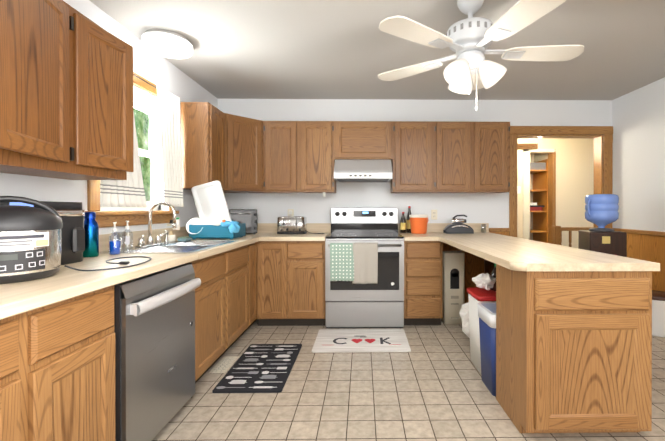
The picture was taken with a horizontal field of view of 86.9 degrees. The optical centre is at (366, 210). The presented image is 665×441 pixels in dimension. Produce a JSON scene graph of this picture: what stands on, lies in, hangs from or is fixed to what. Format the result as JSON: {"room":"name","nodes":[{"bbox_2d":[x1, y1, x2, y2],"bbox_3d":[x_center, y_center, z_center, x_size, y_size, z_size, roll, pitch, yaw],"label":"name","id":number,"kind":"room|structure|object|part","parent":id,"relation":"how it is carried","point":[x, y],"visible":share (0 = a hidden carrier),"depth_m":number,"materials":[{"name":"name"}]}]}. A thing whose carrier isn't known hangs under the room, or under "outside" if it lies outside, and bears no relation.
{"room":"kitchen","nodes":[
{"label":"kitchen","id":0,"kind":"room"},
{"bbox_2d":[0,0,217,234],"bbox_3d":[-1.756,-0.064,1.053,0.140,2.440,6.250,0,0,-1],"label":"wall","id":1,"kind":"structure","parent":0,"point":[163,73],"depth_m":2.44,"materials":[{"name":"white paint"}]},
{"bbox_2d":[0,0,132,179],"bbox_3d":[-1.506,-0.566,1.597,0.370,0.780,0.834,0,0,-1],"label":"upper cabinet","id":2,"kind":"object","parent":1,"relation":"attached to","point":[66,90],"visible":1,"depth_m":1.51,"materials":[{"name":"brown wood"}]},
{"bbox_2d":[85,71,178,227],"bbox_3d":[-1.741,-0.452,2.585,0.180,1.115,0.995,0,0,-1],"label":"window","id":3,"kind":"structure","parent":1,"relation":"in","point":[120,218],"depth_m":2.75,"materials":[{"name":"brown wood"}]},
{"bbox_2d":[100,111,146,206],"bbox_3d":[-1.609,-0.500,2.298,0.070,0.955,0.461,0,0,-1],"label":"curtain","id":4,"kind":"object","parent":3,"relation":"attached to","point":[129,192],"visible":0.35,"depth_m":2.33,"materials":[{"name":"fabric"}]},
{"bbox_2d":[133,73,166,93],"bbox_3d":[-1.671,-0.959,2.586,0.067,0.011,0.980,0,0,-1],"label":"curtain rod","id":5,"kind":"object","parent":3,"relation":"attached to","point":[145,81],"visible":0.1,"depth_m":2.58,"materials":[{"name":"brown wood"}]},
{"bbox_2d":[157,85,183,206],"bbox_3d":[-1.616,-0.508,2.893,0.071,0.945,0.352,0,0,-1],"label":"curtain","id":6,"kind":"object","parent":3,"relation":"attached to","point":[169,113],"visible":0.98,"depth_m":2.87,"materials":[{"name":"fabric"}]},
{"bbox_2d":[180,102,263,192],"bbox_3d":[-1.413,-0.582,3.565,0.608,0.760,0.948,0,0,-1],"label":"upper cabinet","id":7,"kind":"object","parent":1,"relation":"attached to","point":[230,153],"depth_m":3.34,"materials":[{"name":"brown wood"}]},
{"bbox_2d":[246,192,325,196],"bbox_3d":[-0.883,-0.177,3.812,0.861,0.048,0.025,0,0,-1],"label":"cord","id":8,"kind":"object","parent":7,"relation":"attached to","point":[324,194],"visible":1,"depth_m":3.81,"materials":[{"name":"white plastic"}]},
{"bbox_2d":[89,0,664,99],"bbox_3d":[0.613,-1.324,1.080,4.877,0.080,6.250,0,0,-1],"label":"ceiling","id":9,"kind":"structure","parent":0,"point":[296,49],"depth_m":2.74,"materials":[{"name":"grey paint"}]},
{"bbox_2d":[141,29,192,58],"bbox_3d":[-1.497,-1.246,2.628,0.336,0.085,0.336,0,0,-1],"label":"ceiling lamp","id":10,"kind":"object","parent":9,"relation":"attached to","point":[166,43],"visible":1,"depth_m":2.55,"materials":[{"name":"white glass"}]},
{"bbox_2d":[378,0,583,110],"bbox_3d":[0.676,-0.947,2.120,1.237,0.680,1.280,0,0,-1],"label":"ceiling fan","id":11,"kind":"object","parent":9,"relation":"hanging from","point":[468,41],"visible":1,"depth_m":2.04,"materials":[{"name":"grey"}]},
{"bbox_3d":[0.531,-0.829,2.037,0.161,0.184,0.154,0,0,-1],"label":"lamp shade","id":12,"kind":"part","parent":11,"relation":"part of","materials":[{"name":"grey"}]},
{"bbox_3d":[0.637,-0.750,2.107,0.067,0.286,0.031,0,0,-1],"label":"pull chain","id":13,"kind":"part","parent":11,"relation":"part of","materials":[{"name":"silver metal"}]},
{"bbox_3d":[0.745,-0.829,2.079,0.171,0.184,0.155,0,0,-1],"label":"lamp shade","id":14,"kind":"part","parent":11,"relation":"part of","materials":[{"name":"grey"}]},
{"bbox_2d":[152,319,664,440],"bbox_3d":[1.135,1.184,1.700,5.937,0.060,7.460,0,0,-1],"label":"floor","id":15,"kind":"structure","parent":0,"point":[430,386],"depth_m":2.11,"materials":[{"name":"tile"}]},
{"bbox_2d":[114,263,200,440],"bbox_3d":[-1.322,0.734,1.784,0.707,0.840,0.626,0,0,-1],"label":"dishwasher","id":16,"kind":"object","parent":15,"relation":"on","point":[154,322],"visible":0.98,"depth_m":1.67,"materials":[{"name":"grey metal"}]},
{"bbox_2d":[0,229,330,440],"bbox_3d":[-1.038,0.704,1.714,1.307,0.900,4.668,0,0,-1],"label":"base cabinet","id":17,"kind":"object","parent":15,"relation":"on","point":[57,355],"depth_m":1.41,"materials":[{"name":"brown wood"}]},
{"bbox_2d":[0,201,84,264],"bbox_3d":[-1.538,0.107,1.672,0.247,0.300,0.284,0,0,-1],"label":"air fryer","id":18,"kind":"object","parent":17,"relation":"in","point":[72,214],"visible":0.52,"depth_m":1.70,"materials":[{"name":"black plastic"}]},
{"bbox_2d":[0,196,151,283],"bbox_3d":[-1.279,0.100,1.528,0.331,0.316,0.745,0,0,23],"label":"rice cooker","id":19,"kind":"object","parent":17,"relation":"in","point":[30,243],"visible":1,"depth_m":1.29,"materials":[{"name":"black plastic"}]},
{"bbox_3d":[-1.199,0.241,1.677,0.248,0.033,0.468,0,0,-1],"label":"cooker cord","id":20,"kind":"part","parent":19,"relation":"part of","materials":[{"name":"black plastic"}]},
{"bbox_2d":[83,212,98,257],"bbox_3d":[-1.548,0.132,1.952,0.080,0.250,0.080,0,0,-1],"label":"flask","id":21,"kind":"object","parent":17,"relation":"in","point":[91,227],"visible":0.88,"depth_m":1.93,"materials":[{"name":"blue metal"}]},
{"bbox_2d":[109,222,120,254],"bbox_3d":[-1.474,0.161,2.041,0.058,0.190,0.061,0,0,-1],"label":"soap dispenser","id":22,"kind":"object","parent":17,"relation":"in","point":[114,247],"visible":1,"depth_m":2.03,"materials":[{"name":"blue plastic"}]},
{"bbox_2d":[114,232,125,250],"bbox_3d":[-1.526,0.191,2.157,0.062,0.120,0.062,0,0,-1],"label":"drinking glass","id":23,"kind":"object","parent":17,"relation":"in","point":[123,237],"visible":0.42,"depth_m":2.16,"materials":[{"name":"clear glass"}]},
{"bbox_2d":[122,221,132,248],"bbox_3d":[-1.578,0.158,2.300,0.060,0.185,0.062,0,0,-1],"label":"clear soap dispenser","id":24,"kind":"object","parent":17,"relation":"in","point":[128,241],"visible":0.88,"depth_m":2.29,"materials":[{"name":"white"}]},
{"bbox_2d":[134,201,179,247],"bbox_3d":[-1.482,0.092,2.543,0.215,0.318,0.370,0,0,-1],"label":"faucet","id":25,"kind":"object","parent":17,"relation":"on","point":[176,221],"depth_m":2.51,"materials":[{"name":"silver metal"}]},
{"bbox_2d":[168,231,175,241],"bbox_3d":[-1.579,0.205,2.817,0.068,0.087,0.068,0,0,-1],"label":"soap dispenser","id":26,"kind":"object","parent":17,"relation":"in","point":[171,237],"visible":0.79,"depth_m":2.80,"materials":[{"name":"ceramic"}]},
{"bbox_2d":[177,237,190,240],"bbox_3d":[-1.500,0.233,2.870,0.070,0.032,0.095,0,0,-1],"label":"sponge","id":27,"kind":"object","parent":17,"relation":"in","point":[184,239],"visible":1,"depth_m":2.83,"materials":[{"name":"blue"}]},
{"bbox_2d":[186,181,245,239],"bbox_3d":[-1.347,-0.006,3.183,0.465,0.516,0.341,0,0,-1],"label":"dish rack","id":28,"kind":"object","parent":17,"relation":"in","point":[213,220],"visible":1,"depth_m":3.05,"materials":[{"name":"teal plastic"}]},
{"bbox_2d":[186,217,203,234],"bbox_3d":[-1.503,0.132,3.066,0.150,0.141,0.092,0,0,-1],"label":"bowl","id":29,"kind":"object","parent":28,"relation":"on","point":[195,226],"depth_m":3.04,"materials":[{"name":"white"}]},
{"bbox_3d":[-1.358,-0.030,3.062,0.347,0.467,0.038,0,0,-1],"label":"tray lid","id":30,"kind":"part","parent":28,"relation":"part of","materials":[{"name":"white plastic"}]},
{"bbox_2d":[229,209,256,233],"bbox_3d":[-1.337,0.118,3.762,0.280,0.265,0.307,0,0,-23],"label":"toaster oven","id":31,"kind":"object","parent":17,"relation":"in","point":[248,217],"visible":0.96,"depth_m":3.66,"materials":[{"name":"grey metal"}]},
{"bbox_2d":[277,216,324,233],"bbox_3d":[-0.717,0.157,3.835,0.515,0.186,0.220,0,0,-1],"label":"toaster","id":32,"kind":"object","parent":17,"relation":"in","point":[291,224],"visible":1,"depth_m":3.74,"materials":[{"name":"silver metal"}]},
{"bbox_3d":[-0.567,0.234,3.800,0.215,0.031,0.136,0,0,-1],"label":"cord","id":33,"kind":"part","parent":32,"relation":"part of","materials":[{"name":"black plastic"}]},
{"bbox_2d":[209,356,238,372],"bbox_3d":[-1.062,1.147,2.606,0.120,0.006,0.270,0,0,-1],"label":"floor vent","id":34,"kind":"object","parent":15,"relation":"in","point":[224,364],"visible":1,"depth_m":2.60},
{"bbox_2d":[212,344,301,392],"bbox_3d":[-0.766,1.145,2.595,0.440,0.011,0.780,0,0,-1],"label":"rug","id":35,"kind":"object","parent":15,"relation":"on","point":[261,368],"visible":1,"depth_m":2.49,"materials":[{"name":"black fabric"}]},
{"bbox_2d":[312,329,410,352],"bbox_3d":[-0.048,1.143,3.095,0.810,0.011,0.520,0,0,-1],"label":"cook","id":36,"kind":"object","parent":15,"relation":"on","point":[361,340],"visible":0.98,"depth_m":3.04,"materials":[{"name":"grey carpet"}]},
{"bbox_2d":[325,208,403,327],"bbox_3d":[-0.025,0.557,3.671,0.761,1.180,0.759,0,0,-1],"label":"range","id":37,"kind":"object","parent":15,"relation":"on","point":[364,267],"visible":1,"depth_m":3.38,"materials":[{"name":"grey metal"}]},
{"bbox_2d":[399,233,443,324],"bbox_3d":[0.550,0.720,3.740,0.378,0.855,0.658,0,0,-1],"label":"base cabinet","id":38,"kind":"object","parent":15,"relation":"on","point":[423,253],"depth_m":3.41,"materials":[{"name":"brown wood"}]},
{"bbox_2d":[400,206,410,232],"bbox_3d":[0.447,0.100,3.975,0.149,0.300,0.067,0,0,-26],"label":"sauce bottles","id":39,"kind":"object","parent":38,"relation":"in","point":[403,225],"visible":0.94,"depth_m":3.95,"materials":[{"name":"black glass"}]},
{"bbox_2d":[409,214,427,233],"bbox_3d":[0.572,0.145,3.854,0.213,0.210,0.208,0,0,-1],"label":"pail","id":40,"kind":"object","parent":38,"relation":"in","point":[418,223],"visible":0.98,"depth_m":3.78,"materials":[{"name":"orange plastic"}]},
{"bbox_2d":[441,251,464,323],"bbox_3d":[0.885,0.787,3.625,0.210,0.719,0.202,0,0,-1],"label":"dispenser","id":41,"kind":"object","parent":15,"relation":"on","point":[453,301],"visible":0.9,"depth_m":3.53,"materials":[{"name":"beige plastic"}]},
{"bbox_2d":[459,273,495,337],"bbox_3d":[0.919,0.797,2.799,0.298,0.687,0.650,0,0,-1],"label":"plastic bags","id":42,"kind":"object","parent":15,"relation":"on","point":[486,281],"visible":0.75,"depth_m":2.56,"materials":[{"name":"white plastic"}]},
{"bbox_2d":[467,287,495,372],"bbox_3d":[0.934,0.875,2.586,0.316,0.549,0.296,0,0,-1],"label":"waste bin","id":43,"kind":"object","parent":15,"relation":"on","point":[476,295],"visible":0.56,"depth_m":2.56,"materials":[{"name":"white plastic"}]},
{"bbox_2d":[490,263,495,290],"bbox_3d":[0.983,0.497,2.646,0.096,0.205,0.096,0,0,-1],"label":"jug","id":44,"kind":"object","parent":43,"relation":"on","point":[493,273],"visible":0.33,"depth_m":2.62,"materials":[{"name":"black"}]},
{"bbox_2d":[477,303,495,395],"bbox_3d":[0.913,0.892,2.281,0.312,0.517,0.278,0,0,-1],"label":"waste bin","id":45,"kind":"object","parent":15,"relation":"on","point":[487,319],"visible":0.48,"depth_m":2.23,"materials":[{"name":"blue plastic"}]},
{"bbox_2d":[485,260,651,432],"bbox_3d":[1.095,0.722,2.899,0.630,0.855,2.353,0,0,-1],"label":"base cabinet","id":46,"kind":"object","parent":15,"relation":"on","point":[573,351],"visible":0.92,"depth_m":1.73,"materials":[{"name":"brown wood"}]},
{"bbox_2d":[552,226,592,246],"bbox_3d":[3.246,0.669,4.526,1.674,0.950,0.080,0,0,-1],"label":"stair railing","id":47,"kind":"object","parent":15,"relation":"on","point":[557,235],"visible":0.1,"depth_m":4.49,"materials":[{"name":"brown wood"}]},
{"bbox_2d":[578,194,626,256],"bbox_3d":[2.226,0.496,3.307,0.300,1.305,0.330,0,0,13],"label":"water cooler","id":48,"kind":"object","parent":15,"relation":"on","point":[601,212],"visible":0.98,"depth_m":3.20,"materials":[{"name":"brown plastic"}]},
{"bbox_2d":[652,290,664,336],"bbox_3d":[2.725,0.961,3.290,0.304,0.373,0.304,0,0,-1],"label":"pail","id":49,"kind":"object","parent":15,"relation":"on","point":[658,313],"visible":0.35,"depth_m":3.18,"materials":[{"name":"white plastic"}]},
{"bbox_2d":[218,99,611,273],"bbox_3d":[0.643,-0.074,4.139,4.737,2.440,0.140,0,0,-1],"label":"wall","id":50,"kind":"structure","parent":0,"point":[492,209],"depth_m":4.06,"materials":[{"name":"white paint"}]},
{"bbox_2d":[264,121,299,192],"bbox_3d":[-0.923,-0.583,3.886,0.380,0.760,0.318,0,0,-1],"label":"upper cabinet","id":51,"kind":"object","parent":50,"relation":"attached to","point":[281,138],"depth_m":3.73,"materials":[{"name":"brown wood"}]},
{"bbox_2d":[288,209,293,215],"bbox_3d":[-0.872,0.020,4.030,0.057,0.069,0.040,0,0,-1],"label":"outlet","id":52,"kind":"object","parent":50,"relation":"attached to","point":[290,212],"visible":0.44,"depth_m":4.01,"materials":[{"name":"beige plastic"}]},
{"bbox_2d":[300,121,335,192],"bbox_3d":[-0.544,-0.583,3.891,0.378,0.760,0.318,0,0,-1],"label":"upper cabinet","id":53,"kind":"object","parent":50,"relation":"attached to","point":[317,138],"depth_m":3.74,"materials":[{"name":"brown wood"}]},
{"bbox_2d":[334,160,391,181],"bbox_3d":[-0.042,-0.438,3.815,0.600,0.222,0.485,0,0,-1],"label":"range hood","id":54,"kind":"object","parent":50,"relation":"attached to","point":[362,170],"visible":0.96,"depth_m":3.62,"materials":[{"name":"silver metal"}]},
{"bbox_2d":[336,121,395,192],"bbox_3d":[-0.038,-0.583,3.898,0.634,0.760,0.318,0,0,-1],"label":"upper cabinet","id":55,"kind":"object","parent":50,"relation":"attached to","point":[355,140],"depth_m":3.74,"materials":[{"name":"brown wood"}]},
{"bbox_2d":[396,121,435,192],"bbox_3d":[0.500,-0.583,3.905,0.442,0.760,0.318,0,0,-1],"label":"upper cabinet","id":56,"kind":"object","parent":50,"relation":"attached to","point":[415,140],"depth_m":3.75,"materials":[{"name":"brown wood"}]},
{"bbox_2d":[431,210,436,219],"bbox_3d":[0.782,0.046,4.067,0.070,0.114,0.008,0,0,-1],"label":"outlet","id":57,"kind":"object","parent":50,"relation":"attached to","point":[433,214],"visible":1,"depth_m":4.07,"materials":[{"name":"beige plastic"}]},
{"bbox_2d":[436,121,475,192],"bbox_3d":[0.929,-0.584,3.910,0.416,0.760,0.318,0,0,-1],"label":"upper cabinet","id":58,"kind":"object","parent":50,"relation":"attached to","point":[455,141],"depth_m":3.76,"materials":[{"name":"brown wood"}]},
{"bbox_2d":[476,122,509,192],"bbox_3d":[1.342,-0.584,3.916,0.410,0.760,0.318,0,0,-1],"label":"upper cabinet","id":59,"kind":"object","parent":50,"relation":"attached to","point":[492,138],"depth_m":3.76,"materials":[{"name":"brown wood"}]},
{"bbox_2d":[509,126,612,236],"bbox_3d":[2.259,0.079,4.293,1.225,2.132,0.456,0,0,-1],"label":"trim","id":60,"kind":"structure","parent":50,"relation":"attached to","point":[602,136],"depth_m":4.07,"materials":[{"name":"brown wood"}]},
{"bbox_2d":[443,214,473,233],"bbox_3d":[1.017,0.146,3.885,0.300,0.209,0.140,0,0,-1],"label":"kettle","id":61,"kind":"object","parent":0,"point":[457,226],"visible":1,"depth_m":3.82,"materials":[{"name":"grey metal"}]},
{"bbox_2d":[481,224,485,232],"bbox_3d":[1.316,0.200,3.939,0.060,0.100,0.060,0,0,-1],"label":"glass","id":62,"kind":"object","parent":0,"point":[484,226],"visible":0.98,"depth_m":3.92,"materials":[{"name":"clear glass"}]},
{"bbox_2d":[517,138,593,247],"bbox_3d":[1.154,-0.079,5.621,5.797,2.440,0.650,0,0,-1],"label":"wall","id":63,"kind":"structure","parent":0,"point":[574,172],"depth_m":5.32,"materials":[{"name":"beige paint"}]},
{"bbox_2d":[517,186,520,193],"bbox_3d":[2.289,-0.313,5.300,0.080,0.110,0.020,0,0,-1],"label":"switch plate","id":64,"kind":"object","parent":63,"relation":"attached to","point":[518,189],"visible":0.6,"depth_m":5.29,"materials":[{"name":"white plastic"}]},
{"bbox_2d":[612,77,664,231],"bbox_3d":[2.982,-0.064,1.044,0.140,2.440,6.110,0,0,-1],"label":"wall","id":65,"kind":"structure","parent":0,"point":[638,125],"depth_m":3.67,"materials":[{"name":"white paint"}]},
{"bbox_2d":[443,228,664,302],"bbox_3d":[1.843,0.683,1.103,2.136,0.945,5.968,0,0,-1],"label":"trim","id":66,"kind":"structure","parent":65,"relation":"attached to","point":[645,245],"depth_m":3.69,"materials":[{"name":"brown wood"}]},
{"bbox_3d":[1.165,-0.076,4.756,6.077,2.440,1.360,0,0,-1],"label":"wall","id":67,"kind":"structure","parent":0,"visible":0},
{"bbox_2d":[530,159,547,242],"bbox_3d":[2.649,0.166,5.686,0.366,1.950,0.456,0,0,-1],"label":"pantry shelves","id":68,"kind":"object","parent":67,"relation":"attached to","point":[539,204],"visible":0.44,"depth_m":5.57,"materials":[{"name":"brown wood"}]},
{"bbox_2d":[523,149,555,243],"bbox_3d":[2.618,0.102,5.377,0.500,2.080,0.158,0,0,-1],"label":"trim","id":69,"kind":"structure","parent":67,"relation":"attached to","point":[526,200],"depth_m":5.30,"materials":[{"name":"beige"}]},
{"label":"outside","id":70,"kind":"structure","parent":0,"visible":0},
{"bbox_2d":[133,108,150,200],"bbox_3d":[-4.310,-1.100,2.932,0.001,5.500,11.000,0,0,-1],"label":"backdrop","id":71,"kind":"structure","parent":70,"point":[138,118],"depth_m":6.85,"materials":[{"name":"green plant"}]}
]}

